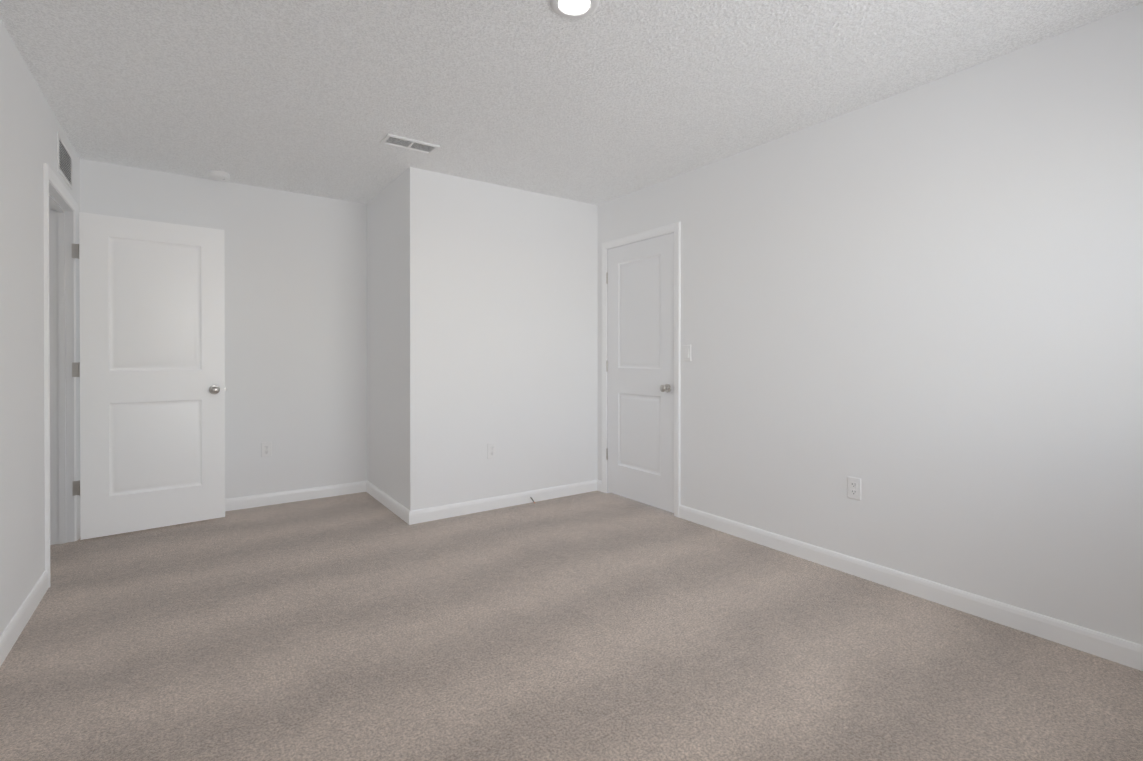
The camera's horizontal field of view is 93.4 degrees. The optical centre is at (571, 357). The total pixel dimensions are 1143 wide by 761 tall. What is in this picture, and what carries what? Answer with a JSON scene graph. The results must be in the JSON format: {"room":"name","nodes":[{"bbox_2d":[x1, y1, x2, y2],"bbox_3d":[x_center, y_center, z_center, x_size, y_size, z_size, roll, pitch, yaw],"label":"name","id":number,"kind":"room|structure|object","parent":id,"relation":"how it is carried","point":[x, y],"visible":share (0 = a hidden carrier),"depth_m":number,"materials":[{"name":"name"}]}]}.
{"room":"empty bedroom","nodes":[
{"label":"empty bedroom","id":0,"kind":"room"},
{"bbox_2d":[0,19,79,635],"bbox_3d":[-1.736,-0.074,1.328,0.120,2.440,5.304,0,0,-35],"label":"wall","id":1,"kind":"structure","parent":0,"point":[30,127],"depth_m":2.31,"materials":[{"name":"white paint"}]},
{"bbox_2d":[0,570,48,666],"bbox_3d":[-1.410,1.102,0.987,0.013,0.090,4.121,0,0,-35],"label":"baseboard","id":2,"kind":"structure","parent":1,"relation":"attached to","point":[10,635],"depth_m":2.26,"materials":[{"name":"white paint"}]},
{"bbox_2d":[43,163,79,587],"bbox_3d":[-2.902,0.088,2.993,0.138,2.102,0.886,0,0,-35],"label":"door frame","id":3,"kind":"structure","parent":1,"relation":"attached to","point":[61,329],"depth_m":3.29,"materials":[{"name":"white paint"}]},
{"bbox_2d":[57,132,72,189],"bbox_3d":[-2.916,-1.126,3.102,0.012,0.210,0.420,0,0,-35],"label":"air vent","id":4,"kind":"object","parent":1,"relation":"in","point":[64,162],"visible":1,"depth_m":3.09,"materials":[{"name":"white metal"}]},
{"bbox_2d":[72,212,225,539],"bbox_3d":[-2.772,0.111,3.581,0.804,2.022,0.168,0,0,-35],"label":"door","id":5,"kind":"structure","parent":1,"relation":"in","point":[148,369],"depth_m":3.53,"materials":[{"name":"white paint"}]},
{"bbox_2d":[80,159,366,498],"bbox_3d":[-2.356,-0.086,4.211,4.680,2.440,0.120,0,0,-35],"label":"wall","id":6,"kind":"structure","parent":0,"point":[296,329],"depth_m":4.20,"materials":[{"name":"white paint"}]},
{"bbox_2d":[261,442,271,456],"bbox_3d":[-2.346,0.704,4.143,0.070,0.114,0.008,0,0,-35],"label":"electrical outlet","id":7,"kind":"object","parent":6,"relation":"attached to","point":[266,449],"visible":1,"depth_m":4.14,"materials":[{"name":"white plastic"}]},
{"bbox_2d":[225,481,363,510],"bbox_3d":[-2.474,1.090,4.052,1.815,0.090,0.013,0,0,-35],"label":"baseboard","id":8,"kind":"structure","parent":6,"relation":"attached to","point":[245,502],"depth_m":4.24,"materials":[{"name":"white paint"}]},
{"bbox_2d":[0,491,1142,760],"bbox_3d":[-0.776,1.193,2.085,4.800,0.100,5.424,0,0,-35],"label":"floor","id":9,"kind":"structure","parent":0,"point":[594,625],"depth_m":2.07,"materials":[{"name":"carpet"}]},
{"bbox_2d":[367,167,597,510],"bbox_3d":[-0.756,-0.087,4.596,1.623,2.440,1.099,0,0,-35],"label":"wall bump-out","id":10,"kind":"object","parent":9,"relation":"on","point":[482,315],"visible":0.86,"depth_m":4.07,"materials":[{"name":"white paint"}]},
{"bbox_2d":[364,481,404,520],"bbox_3d":[-1.425,1.089,4.128,0.013,0.090,1.050,0,0,-35],"label":"baseboard","id":11,"kind":"structure","parent":10,"relation":"attached to","point":[398,509],"depth_m":4.12,"materials":[{"name":"white paint"}]},
{"bbox_2d":[487,443,495,458],"bbox_3d":[-0.597,0.695,4.034,0.070,0.114,0.008,0,0,-35],"label":"outlet","id":12,"kind":"object","parent":10,"relation":"attached to","point":[491,450],"visible":1,"depth_m":4.03,"materials":[{"name":"white plastic"}]},
{"bbox_2d":[404,480,601,524],"bbox_3d":[-0.435,1.089,4.134,1.636,0.090,0.035,0,0,-35],"label":"baseboard","id":13,"kind":"structure","parent":10,"relation":"attached to","point":[469,507],"depth_m":4.05,"materials":[{"name":"white paint"}]},
{"bbox_2d":[0,0,1142,204],"bbox_3d":[-0.776,-1.347,2.075,4.800,0.100,5.424,0,0,-35],"label":"ceiling","id":14,"kind":"structure","parent":0,"point":[606,101],"depth_m":2.48,"materials":[{"name":"white paint"}]},
{"bbox_2d":[207,170,229,180],"bbox_3d":[-2.492,-1.284,3.805,0.136,0.041,0.136,0,0,-35],"label":"smoke detector","id":15,"kind":"object","parent":14,"relation":"attached to","point":[217,175],"visible":1,"depth_m":3.77,"materials":[{"name":"white plastic"}]},
{"bbox_2d":[380,133,439,154],"bbox_3d":[-0.979,-1.298,3.271,0.315,0.016,0.150,0,0,-35],"label":"ceiling vent","id":16,"kind":"object","parent":14,"relation":"in","point":[408,143],"visible":1,"depth_m":3.26,"materials":[{"name":"white metal"}]},
{"bbox_2d":[550,0,598,18],"bbox_3d":[0.011,-1.291,1.962,0.180,0.011,0.180,0,0,-35],"label":"recessed light","id":17,"kind":"object","parent":14,"relation":"in","point":[574,9],"visible":1,"depth_m":1.98,"materials":[{"name":"white plastic"}]},
{"bbox_2d":[598,4,1142,644],"bbox_3d":[1.134,-0.083,3.431,0.120,2.440,5.424,0,0,-35],"label":"wall","id":18,"kind":"structure","parent":0,"point":[918,312],"depth_m":2.49,"materials":[{"name":"white paint"}]},
{"bbox_2d":[606,233,673,512],"bbox_3d":[0.536,0.108,4.204,0.168,2.022,0.774,0,0,-35],"label":"door","id":19,"kind":"structure","parent":18,"relation":"in","point":[640,371],"depth_m":4.16,"materials":[{"name":"white paint"}]},
{"bbox_2d":[602,222,680,517],"bbox_3d":[0.563,0.083,4.225,0.138,2.102,0.884,0,0,-35],"label":"door frame","id":20,"kind":"structure","parent":18,"relation":"attached to","point":[675,228],"depth_m":3.93,"materials":[{"name":"white paint"}]},
{"bbox_2d":[683,345,690,360],"bbox_3d":[0.809,-0.034,3.777,0.012,0.114,0.070,0,0,-35],"label":"light switch","id":21,"kind":"object","parent":18,"relation":"attached to","point":[687,353],"visible":1,"depth_m":3.77,"materials":[{"name":"white plastic"}]},
{"bbox_2d":[848,476,860,500],"bbox_3d":[1.484,0.685,2.829,0.008,0.114,0.070,0,0,-35],"label":"electrical outlet","id":22,"kind":"object","parent":18,"relation":"attached to","point":[854,487],"visible":1,"depth_m":2.83,"materials":[{"name":"white plastic"}]},
{"bbox_2d":[679,505,1142,670],"bbox_3d":[1.664,1.096,2.570,0.013,0.090,3.098,0,0,-35],"label":"baseboard","id":23,"kind":"structure","parent":18,"relation":"attached to","point":[1110,648],"depth_m":2.47,"materials":[{"name":"white paint"}]}
]}

